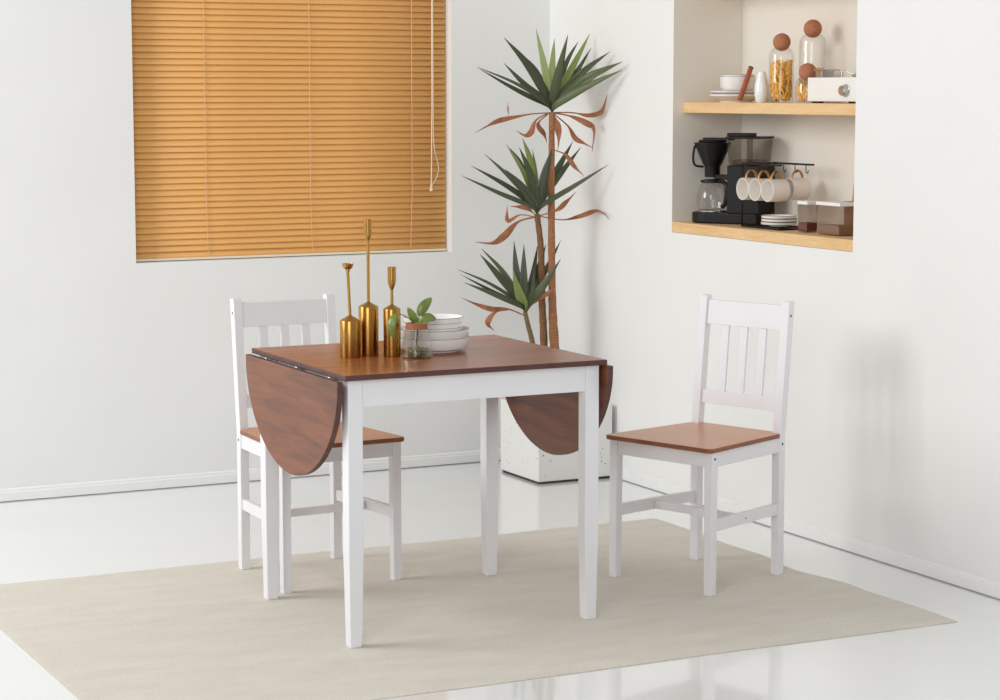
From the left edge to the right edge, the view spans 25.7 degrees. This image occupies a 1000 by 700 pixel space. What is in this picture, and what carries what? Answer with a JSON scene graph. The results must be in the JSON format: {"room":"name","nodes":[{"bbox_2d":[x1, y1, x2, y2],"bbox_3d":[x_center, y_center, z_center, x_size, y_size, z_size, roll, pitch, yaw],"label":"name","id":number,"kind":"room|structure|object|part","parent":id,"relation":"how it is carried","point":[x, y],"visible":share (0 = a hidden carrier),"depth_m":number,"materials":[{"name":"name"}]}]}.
{"room":"dining room","nodes":[
{"label":"dining room","id":0,"kind":"room"},
{"bbox_2d":[0,0,549,501],"bbox_3d":[-1.750,-0.824,8.137,4.938,2.755,0.220,-3,8,-26],"label":"wall","id":1,"kind":"structure","parent":0,"point":[114,366],"depth_m":8.30,"materials":[{"name":"paint"}]},
{"bbox_2d":[0,448,500,501],"bbox_3d":[-1.850,0.539,8.117,4.598,0.045,0.012,-3,8,-26],"label":"baseboard","id":2,"kind":"structure","parent":1,"relation":"attached to","point":[70,489],"depth_m":8.42,"materials":[{"name":"paint"}]},
{"bbox_2d":[131,0,446,261],"bbox_3d":[-0.804,-1.010,8.520,1.308,1.289,0.044,-3,8,-26],"label":"blind","id":3,"kind":"object","parent":1,"relation":"attached to","point":[263,128],"visible":1,"depth_m":8.53,"materials":[{"name":"orange wood"}]},
{"bbox_3d":[-1.125,-0.976,8.357,0.008,1.226,0.003,-3,8,-26],"label":"ladder cord","id":4,"kind":"part","parent":3,"relation":"part of","materials":[{"name":"fabric"}]},
{"bbox_3d":[-0.805,-0.374,8.599,1.308,0.009,0.022,-3,8,-26],"label":"rail","id":5,"kind":"part","parent":3,"relation":"part of","materials":[{"name":"orange wood"}]},
{"bbox_3d":[-0.741,-0.998,8.549,0.008,1.226,0.003,-3,8,-26],"label":"ladder cord","id":6,"kind":"part","parent":3,"relation":"part of","materials":[{"name":"fabric"}]},
{"bbox_3d":[-0.356,-1.021,8.740,0.011,1.226,0.003,-3,8,-26],"label":"ladder cord","id":7,"kind":"part","parent":3,"relation":"part of","materials":[{"name":"fabric"}]},
{"bbox_3d":[-0.263,-1.148,8.760,0.034,0.979,0.007,-3,8,-26],"label":"pull cord","id":8,"kind":"part","parent":3,"relation":"part of","materials":[{"name":"white fabric"}]},
{"bbox_2d":[0,460,999,699],"bbox_3d":[-0.010,1.128,3.593,6.600,0.055,10.400,-3,8,-26],"label":"floor","id":9,"kind":"structure","parent":0,"point":[128,531],"depth_m":7.11,"materials":[{"name":"white tile"}]},
{"bbox_2d":[0,518,956,699],"bbox_3d":[-0.175,0.755,6.494,2.486,0.004,1.708,-3,8,-26],"label":"area rug","id":10,"kind":"object","parent":9,"relation":"on","point":[209,631],"visible":0.91,"depth_m":6.29,"materials":[{"name":"beige carpet"}]},
{"bbox_2d":[230,293,403,593],"bbox_3d":[-0.585,0.278,6.848,0.418,0.860,0.459,-4,8,-30],"label":"dining chair","id":11,"kind":"object","parent":10,"relation":"on","point":[284,313],"visible":0.7,"depth_m":6.90,"materials":[{"name":"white wood"}]},
{"bbox_3d":[-0.823,0.268,6.935,0.030,0.860,0.068,-4,8,-30],"label":"post","id":12,"kind":"part","parent":11,"relation":"part of","materials":[{"name":"white paint"}]},
{"bbox_3d":[-0.678,0.152,6.994,0.294,0.042,0.019,-4,8,-30],"label":"rail","id":13,"kind":"part","parent":11,"relation":"part of","materials":[{"name":"white paint"}]},
{"bbox_3d":[-0.733,0.306,6.753,0.016,0.046,0.347,-3,7,-26],"label":"rail","id":14,"kind":"part","parent":11,"relation":"part of","materials":[{"name":"white paint"}]},
{"bbox_3d":[-0.691,-0.119,6.985,0.294,0.077,0.022,-4,8,-30],"label":"crest rail","id":15,"kind":"part","parent":11,"relation":"part of","materials":[{"name":"white paint"}]},
{"bbox_3d":[-0.648,0.519,6.611,0.030,0.437,0.030,-4,8,-30],"label":"leg","id":16,"kind":"part","parent":11,"relation":"part of","materials":[{"name":"white paint"}]},
{"bbox_3d":[-0.574,0.266,6.827,0.418,0.014,0.414,-4,8,-30],"label":"seat","id":17,"kind":"part","parent":11,"relation":"part of","materials":[{"name":"brown wood"}]},
{"bbox_3d":[-0.542,0.249,7.096,0.030,0.860,0.068,-4,8,-30],"label":"post","id":18,"kind":"part","parent":11,"relation":"part of","materials":[{"name":"white paint"}]},
{"bbox_3d":[-0.486,0.315,6.678,0.343,0.046,0.016,-4,8,-30],"label":"rail","id":19,"kind":"part","parent":11,"relation":"part of","materials":[{"name":"white paint"}]},
{"bbox_3d":[-0.326,0.497,6.795,0.030,0.437,0.030,-4,8,-30],"label":"leg","id":20,"kind":"part","parent":11,"relation":"part of","materials":[{"name":"white paint"}]},
{"bbox_2d":[246,335,612,647],"bbox_3d":[-0.216,0.386,6.390,0.837,0.754,0.732,-3,8,-26],"label":"table","id":21,"kind":"object","parent":10,"relation":"on","point":[559,399],"visible":1,"depth_m":6.21,"materials":[{"name":"brown wood"}]},
{"bbox_3d":[-0.685,0.378,6.519,0.043,0.738,0.043,-3,8,-26],"label":"leg","id":22,"kind":"part","parent":21,"relation":"part of","materials":[{"name":"white paint"}]},
{"bbox_2d":[340,263,360,357],"bbox_3d":[-0.429,-0.113,6.254,0.059,0.268,0.059,-3,8,-26],"label":"candle holder","id":23,"kind":"object","parent":21,"relation":"on","point":[350,329],"visible":1,"depth_m":6.24,"materials":[{"name":"gold metal"}]},
{"bbox_2d":[342,263,353,271],"bbox_3d":[-0.434,-0.235,6.239,0.034,0.022,0.034,-3,8,-26],"label":"candle cup","id":24,"kind":"object","parent":23,"relation":"on","point":[347,266],"depth_m":6.23,"materials":[{"name":"gold metal"}]},
{"bbox_3d":[-0.431,-0.162,6.248,0.014,0.125,0.008,-1,7,-5],"label":"stem","id":25,"kind":"part","parent":23,"relation":"part of","materials":[{"name":"gold metal"}]},
{"bbox_3d":[-0.399,0.446,5.952,0.043,0.738,0.043,-3,8,-26],"label":"leg","id":26,"kind":"part","parent":21,"relation":"part of","materials":[{"name":"white paint"}]},
{"bbox_2d":[358,219,378,355],"bbox_3d":[-0.379,-0.180,6.299,0.058,0.392,0.058,-3,8,-26],"label":"candle holder","id":27,"kind":"object","parent":21,"relation":"on","point":[368,312],"visible":0.95,"depth_m":6.29,"materials":[{"name":"gold metal"}]},
{"bbox_3d":[-0.379,-0.227,6.294,0.008,0.177,0.008,-5,9,-38],"label":"stem","id":28,"kind":"part","parent":27,"relation":"part of","materials":[{"name":"gold metal"}]},
{"bbox_2d":[364,219,371,240],"bbox_3d":[-0.379,-0.345,6.280,0.024,0.061,0.024,-3,8,-26],"label":"candle cup","id":29,"kind":"object","parent":27,"relation":"on","point":[367,222],"depth_m":6.27,"materials":[{"name":"gold metal"}]},
{"bbox_2d":[383,267,400,356],"bbox_3d":[-0.310,-0.110,6.276,0.049,0.257,0.049,-3,8,-26],"label":"candle holder","id":30,"kind":"object","parent":21,"relation":"on","point":[392,348],"visible":0.98,"depth_m":6.26,"materials":[{"name":"gold metal"}]},
{"bbox_3d":[-0.310,-0.152,6.271,0.008,0.042,0.008,-3,8,-26],"label":"stem","id":31,"kind":"part","parent":30,"relation":"part of","materials":[{"name":"gold metal"}]},
{"bbox_2d":[387,267,395,289],"bbox_3d":[-0.310,-0.205,6.265,0.024,0.065,0.024,-3,8,-26],"label":"candle cup","id":32,"kind":"object","parent":30,"relation":"on","point":[391,270],"depth_m":6.25,"materials":[{"name":"gold metal"}]},
{"bbox_2d":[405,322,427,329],"bbox_3d":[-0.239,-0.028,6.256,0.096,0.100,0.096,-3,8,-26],"label":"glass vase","id":33,"kind":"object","parent":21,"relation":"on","point":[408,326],"visible":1,"depth_m":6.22,"materials":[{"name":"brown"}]},
{"bbox_2d":[388,297,435,355],"bbox_3d":[-0.251,-0.064,6.236,0.162,0.166,0.037,-5,8,-35],"label":"pothos cutting","id":34,"kind":"object","parent":33,"relation":"in","point":[424,305],"visible":1,"depth_m":6.25,"materials":[{"name":"green plant"}]},
{"bbox_2d":[401,336,468,352],"bbox_3d":[-0.196,-0.020,6.429,0.210,0.042,0.210,-3,8,-26],"label":"serving bowl","id":35,"kind":"object","parent":21,"relation":"on","point":[452,345],"visible":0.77,"depth_m":6.34,"materials":[{"name":"white ceramic"}]},
{"bbox_2d":[401,326,468,339],"bbox_3d":[-0.195,-0.044,6.426,0.209,0.041,0.209,-3,8,-26],"label":"serving bowl","id":36,"kind":"object","parent":35,"relation":"on","point":[446,335],"visible":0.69,"depth_m":6.34,"materials":[{"name":"white ceramic"}]},
{"bbox_2d":[403,326,462,331],"bbox_3d":[-0.197,-0.057,6.424,0.176,0.028,0.176,-3,8,-26],"label":"bowl","id":37,"kind":"object","parent":36,"relation":"on","point":[459,328],"visible":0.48,"depth_m":6.34,"materials":[{"name":"white ceramic"}]},
{"bbox_2d":[403,321,462,328],"bbox_3d":[-0.196,-0.070,6.423,0.176,0.030,0.176,-3,8,-26],"label":"bowl","id":38,"kind":"object","parent":37,"relation":"on","point":[454,325],"visible":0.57,"depth_m":6.34,"materials":[{"name":"white ceramic"}]},
{"bbox_2d":[403,313,463,323],"bbox_3d":[-0.195,-0.084,6.422,0.177,0.031,0.177,-3,8,-26],"label":"bowl","id":39,"kind":"object","parent":38,"relation":"on","point":[441,318],"visible":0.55,"depth_m":6.39,"materials":[{"name":"white ceramic"}]},
{"bbox_3d":[-0.033,0.340,6.843,0.043,0.738,0.043,-3,8,-26],"label":"leg","id":40,"kind":"part","parent":21,"relation":"part of","materials":[{"name":"white paint"}]},
{"bbox_3d":[0.253,0.407,6.277,0.043,0.738,0.043,-3,8,-26],"label":"leg","id":41,"kind":"part","parent":21,"relation":"part of","materials":[{"name":"white paint"}]},
{"bbox_2d":[606,294,794,596],"bbox_3d":[0.633,0.281,6.824,0.418,0.860,0.459,6,9,43],"label":"dining chair","id":42,"kind":"object","parent":10,"relation":"on","point":[696,443],"visible":1,"depth_m":6.84,"materials":[{"name":"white wood"}]},
{"bbox_3d":[0.362,0.493,6.835,0.030,0.437,0.030,6,9,43],"label":"leg","id":43,"kind":"part","parent":42,"relation":"part of","materials":[{"name":"white paint"}]},
{"bbox_3d":[0.495,0.314,6.683,0.343,0.046,0.016,6,9,43],"label":"rail","id":44,"kind":"part","parent":42,"relation":"part of","materials":[{"name":"white paint"}]},
{"bbox_3d":[0.617,0.269,6.807,0.418,0.014,0.414,6,9,43],"label":"seat","id":45,"kind":"part","parent":42,"relation":"part of","materials":[{"name":"brown wood"}]},
{"bbox_3d":[0.650,0.251,7.076,0.030,0.860,0.068,6,9,43],"label":"post","id":46,"kind":"part","parent":42,"relation":"part of","materials":[{"name":"white paint"}]},
{"bbox_3d":[0.633,0.523,6.580,0.030,0.437,0.030,6,9,43],"label":"leg","id":47,"kind":"part","parent":42,"relation":"part of","materials":[{"name":"white paint"}]},
{"bbox_3d":[0.760,0.158,6.945,0.294,0.042,0.019,6,9,43],"label":"rail","id":48,"kind":"part","parent":42,"relation":"part of","materials":[{"name":"white paint"}]},
{"bbox_3d":[0.778,-0.113,6.932,0.294,0.077,0.022,6,9,43],"label":"crest rail","id":49,"kind":"part","parent":42,"relation":"part of","materials":[{"name":"white paint"}]},
{"bbox_3d":[0.754,0.312,6.698,0.016,0.046,0.347,6,9,39],"label":"rail","id":50,"kind":"part","parent":42,"relation":"part of","materials":[{"name":"white paint"}]},
{"bbox_3d":[0.884,0.277,6.855,0.030,0.860,0.068,6,9,43],"label":"post","id":51,"kind":"part","parent":42,"relation":"part of","materials":[{"name":"white paint"}]},
{"bbox_2d":[458,30,621,483],"bbox_3d":[0.111,-0.364,8.492,0.630,1.757,0.411,-3,8,-26],"label":"dracaena","id":52,"kind":"object","parent":9,"relation":"on","point":[520,458],"visible":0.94,"depth_m":8.53,"materials":[{"name":"green plant"}]},
{"bbox_2d":[549,0,999,582],"bbox_3d":[1.298,-0.713,7.193,0.340,2.755,4.209,-3,8,-26],"label":"wall","id":53,"kind":"structure","parent":0,"point":[892,434],"depth_m":7.41,"materials":[{"name":"paint"}]},
{"bbox_2d":[672,221,852,251],"bbox_3d":[1.032,-0.407,7.722,0.301,0.039,1.141,-3,8,-26],"label":"wooden shelf","id":54,"kind":"object","parent":53,"relation":"attached to","point":[733,231],"visible":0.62,"depth_m":7.60,"materials":[{"name":"brown wood"}]},
{"bbox_2d":[692,133,773,224],"bbox_3d":[0.847,-0.633,8.051,0.288,0.330,0.146,4,8,28],"label":"coffee maker","id":55,"kind":"object","parent":54,"relation":"on","point":[712,151],"visible":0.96,"depth_m":8.00,"materials":[{"name":"black plastic"}]},
{"bbox_3d":[0.729,-0.714,8.068,0.044,0.086,0.013,-1,7,-7],"label":"funnel handle","id":56,"kind":"part","parent":55,"relation":"part of","materials":[{"name":"black plastic"}]},
{"bbox_3d":[0.784,-0.625,8.086,0.088,0.012,0.088,4,8,28],"label":"jug lid","id":57,"kind":"part","parent":55,"relation":"part of","materials":[{"name":"black plastic"}]},
{"bbox_3d":[0.784,-0.516,8.099,0.112,0.004,0.112,4,8,28],"label":"hot plate","id":58,"kind":"part","parent":55,"relation":"part of","materials":[{"name":"metal"}]},
{"bbox_3d":[0.795,-0.773,8.062,0.131,0.018,0.106,4,8,28],"label":"funnel lid","id":59,"kind":"part","parent":55,"relation":"part of","materials":[{"name":"black plastic"}]},
{"bbox_3d":[0.830,-0.637,8.059,0.075,0.018,0.040,4,8,28],"label":"spout arm","id":60,"kind":"part","parent":55,"relation":"part of","materials":[{"name":"black plastic"}]},
{"bbox_3d":[0.818,-0.571,8.032,0.023,0.104,0.064,-4,8,-31],"label":"jug handle","id":61,"kind":"part","parent":55,"relation":"part of","materials":[{"name":"black plastic"}]},
{"bbox_3d":[0.909,-0.783,7.999,0.144,0.020,0.146,4,8,28],"label":"tank lid","id":62,"kind":"part","parent":55,"relation":"part of","materials":[{"name":"black plastic"}]},
{"bbox_2d":[741,162,813,230],"bbox_3d":[0.981,-0.547,7.755,0.147,0.230,0.246,-3,8,-26],"label":"mug rack","id":63,"kind":"object","parent":54,"relation":"on","point":[790,227],"visible":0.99,"depth_m":7.78,"materials":[{"name":"black metal"}]},
{"bbox_2d":[736,169,756,199],"bbox_3d":[0.893,-0.589,7.787,0.076,0.108,0.078,-3,8,-26],"label":"mug","id":64,"kind":"object","parent":63,"relation":"hanging from","point":[742,188],"visible":0.62,"depth_m":7.80,"materials":[{"name":"white ceramic"}]},
{"bbox_3d":[0.893,-0.626,7.783,0.052,0.034,0.008,-3,8,-26],"label":"handle","id":65,"kind":"part","parent":64,"relation":"part of","materials":[{"name":"brown wood"}]},
{"bbox_2d":[749,170,769,200],"bbox_3d":[0.929,-0.581,7.716,0.076,0.108,0.078,-3,8,-26],"label":"mug","id":66,"kind":"object","parent":63,"relation":"hanging from","point":[755,185],"visible":0.62,"depth_m":7.73,"materials":[{"name":"white ceramic"}]},
{"bbox_3d":[0.929,-0.617,7.712,0.052,0.034,0.008,-3,8,-26],"label":"handle","id":67,"kind":"part","parent":66,"relation":"part of","materials":[{"name":"brown wood"}]},
{"bbox_3d":[0.921,-0.654,7.711,0.012,0.006,0.243,-3,8,-26],"label":"arm","id":68,"kind":"part","parent":63,"relation":"part of","materials":[{"name":"black metal"}]},
{"bbox_2d":[741,225,797,230],"bbox_3d":[0.981,-0.436,7.768,0.141,0.007,0.244,-3,8,-26],"label":"tray","id":69,"kind":"object","parent":63,"relation":"attached to","point":[790,227],"depth_m":7.75,"materials":[{"name":"black metal"}]},
{"bbox_2d":[761,171,789,201],"bbox_3d":[0.965,-0.572,7.645,0.076,0.108,0.078,-3,8,-26],"label":"mug","id":70,"kind":"object","parent":63,"relation":"hanging from","point":[772,190],"visible":1,"depth_m":7.63,"materials":[{"name":"white ceramic"}]},
{"bbox_3d":[0.965,-0.609,7.641,0.052,0.034,0.008,-3,8,-26],"label":"handle","id":71,"kind":"part","parent":70,"relation":"part of","materials":[{"name":"brown wood"}]},
{"bbox_2d":[761,221,796,226],"bbox_3d":[0.989,-0.448,7.764,0.129,0.016,0.129,-3,8,-26],"label":"saucer","id":72,"kind":"object","parent":63,"relation":"on","point":[762,222],"visible":0.88,"depth_m":7.72,"materials":[{"name":"ceramic"}]},
{"bbox_2d":[761,218,797,222],"bbox_3d":[0.991,-0.459,7.760,0.129,0.016,0.129,-3,8,-26],"label":"saucer","id":73,"kind":"object","parent":72,"relation":"on","point":[762,219],"visible":0.88,"depth_m":7.71,"materials":[{"name":"ceramic"}]},
{"bbox_2d":[761,214,796,218],"bbox_3d":[0.988,-0.470,7.755,0.125,0.016,0.125,-3,8,-26],"label":"saucer","id":74,"kind":"object","parent":73,"relation":"on","point":[770,216],"visible":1,"depth_m":7.72,"materials":[{"name":"ceramic"}]},
{"bbox_3d":[1.042,-0.661,7.771,0.012,0.006,0.243,-3,8,-26],"label":"arm","id":75,"kind":"part","parent":63,"relation":"part of","materials":[{"name":"black metal"}]},
{"bbox_2d":[785,169,810,199],"bbox_3d":[1.054,-0.587,7.767,0.076,0.108,0.078,-3,8,-26],"label":"mug","id":76,"kind":"object","parent":63,"relation":"hanging from","point":[800,188],"visible":0.91,"depth_m":7.75,"materials":[{"name":"white ceramic"}]},
{"bbox_3d":[1.054,-0.623,7.763,0.052,0.034,0.008,-3,8,-26],"label":"handle","id":77,"kind":"part","parent":76,"relation":"part of","materials":[{"name":"brown wood"}]},
{"bbox_2d":[797,200,816,231],"bbox_3d":[1.060,-0.460,7.540,0.049,0.108,0.062,-3,8,-26],"label":"storage container","id":78,"kind":"object","parent":54,"relation":"on","point":[802,226],"visible":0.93,"depth_m":7.52,"materials":[{"name":"clear plastic"}]},
{"bbox_3d":[1.060,-0.507,7.534,0.049,0.012,0.062,-3,8,-26],"label":"lid","id":79,"kind":"part","parent":78,"relation":"part of","materials":[{"name":"white plastic"}]},
{"bbox_2d":[816,201,853,234],"bbox_3d":[1.134,-0.444,7.390,0.072,0.112,0.142,-3,8,-26],"label":"storage container","id":80,"kind":"object","parent":54,"relation":"on","point":[831,229],"visible":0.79,"depth_m":7.35,"materials":[{"name":"clear plastic"}]},
{"bbox_3d":[1.134,-0.493,7.384,0.072,0.012,0.142,-3,8,-26],"label":"lid","id":81,"kind":"part","parent":80,"relation":"part of","materials":[{"name":"white plastic"}]},
{"bbox_2d":[843,201,853,225],"bbox_3d":[1.230,-0.445,7.401,0.084,0.112,0.126,-3,8,-26],"label":"storage container","id":82,"kind":"object","parent":54,"relation":"on","point":[848,210],"visible":0.09,"depth_m":7.41,"materials":[{"name":"orange wood"}]},
{"bbox_2d":[683,102,855,115],"bbox_3d":[1.050,-0.848,7.679,0.260,0.039,1.141,-3,8,-26],"label":"wooden shelf","id":83,"kind":"object","parent":53,"relation":"attached to","point":[792,108],"visible":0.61,"depth_m":7.62,"materials":[{"name":"brown wood"}]},
{"bbox_2d":[709,94,754,101],"bbox_3d":[0.864,-0.922,8.022,0.196,0.029,0.196,-3,8,-26],"label":"plate","id":84,"kind":"object","parent":83,"relation":"on","point":[719,97],"visible":0.77,"depth_m":7.96,"materials":[{"name":"white ceramic"}]},
{"bbox_2d":[709,90,753,93],"bbox_3d":[0.864,-0.937,8.021,0.193,0.029,0.193,-3,8,-26],"label":"plate","id":85,"kind":"object","parent":84,"relation":"on","point":[711,91],"visible":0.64,"depth_m":7.94,"materials":[{"name":"white ceramic"}]},
{"bbox_2d":[720,76,755,89],"bbox_3d":[0.866,-0.962,7.979,0.131,0.070,0.131,-3,8,-26],"label":"bowl","id":86,"kind":"object","parent":85,"relation":"on","point":[726,82],"visible":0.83,"depth_m":7.93,"materials":[{"name":"white ceramic"}]},
{"bbox_2d":[721,74,753,75],"bbox_3d":[0.866,-0.968,7.979,0.121,0.070,0.121,-3,8,-26],"label":"bowl","id":87,"kind":"object","parent":86,"relation":"in","point":[725,74],"visible":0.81,"depth_m":7.92,"materials":[{"name":"white ceramic"}]},
{"bbox_2d":[738,66,753,100],"bbox_3d":[0.885,-0.962,7.893,0.072,0.125,0.019,-5,9,-39],"label":"wooden stick","id":88,"kind":"object","parent":83,"relation":"on","point":[750,68],"visible":1,"depth_m":7.89,"materials":[{"name":"brown wood"}]},
{"bbox_2d":[754,72,768,102],"bbox_3d":[0.923,-0.927,7.724,0.050,0.108,0.050,-3,8,-26],"label":"bud vase","id":89,"kind":"object","parent":83,"relation":"on","point":[761,91],"visible":1,"depth_m":7.71,"materials":[{"name":"white ceramic"}]},
{"bbox_2d":[770,33,792,100],"bbox_3d":[0.987,-0.989,7.678,0.090,0.242,0.090,-3,8,-26],"label":"pasta jar","id":90,"kind":"object","parent":83,"relation":"on","point":[780,72],"visible":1,"depth_m":7.66,"materials":[{"name":"clear glass"}]},
{"bbox_2d":[797,63,815,100],"bbox_3d":[1.054,-0.915,7.506,0.086,0.136,0.086,-3,8,-26],"label":"pasta jar","id":91,"kind":"object","parent":83,"relation":"on","point":[806,71],"visible":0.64,"depth_m":7.48,"materials":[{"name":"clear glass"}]},
{"bbox_2d":[800,19,823,85],"bbox_3d":[1.091,-1.009,7.647,0.094,0.289,0.094,-3,8,-26],"label":"pasta jar","id":92,"kind":"object","parent":83,"relation":"on","point":[812,28],"visible":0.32,"depth_m":7.61,"materials":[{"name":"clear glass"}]},
{"bbox_2d":[807,69,855,103],"bbox_3d":[1.183,-0.884,7.339,0.201,0.114,0.304,-3,8,-26],"label":"toaster","id":93,"kind":"object","parent":83,"relation":"on","point":[826,87],"visible":0.53,"depth_m":7.33,"materials":[{"name":"white metal"}]},
{"bbox_3d":[1.135,-0.858,7.237,0.022,0.043,0.043,-3,8,-26],"label":"control knob","id":94,"kind":"part","parent":93,"relation":"part of","materials":[{"name":"metal"}]},
{"bbox_2d":[622,467,999,598],"bbox_3d":[1.143,0.639,7.268,0.012,0.045,4.196,-3,8,-26],"label":"baseboard","id":95,"kind":"structure","parent":53,"relation":"attached to","point":[982,585],"depth_m":7.21,"materials":[{"name":"paint"}]}
]}

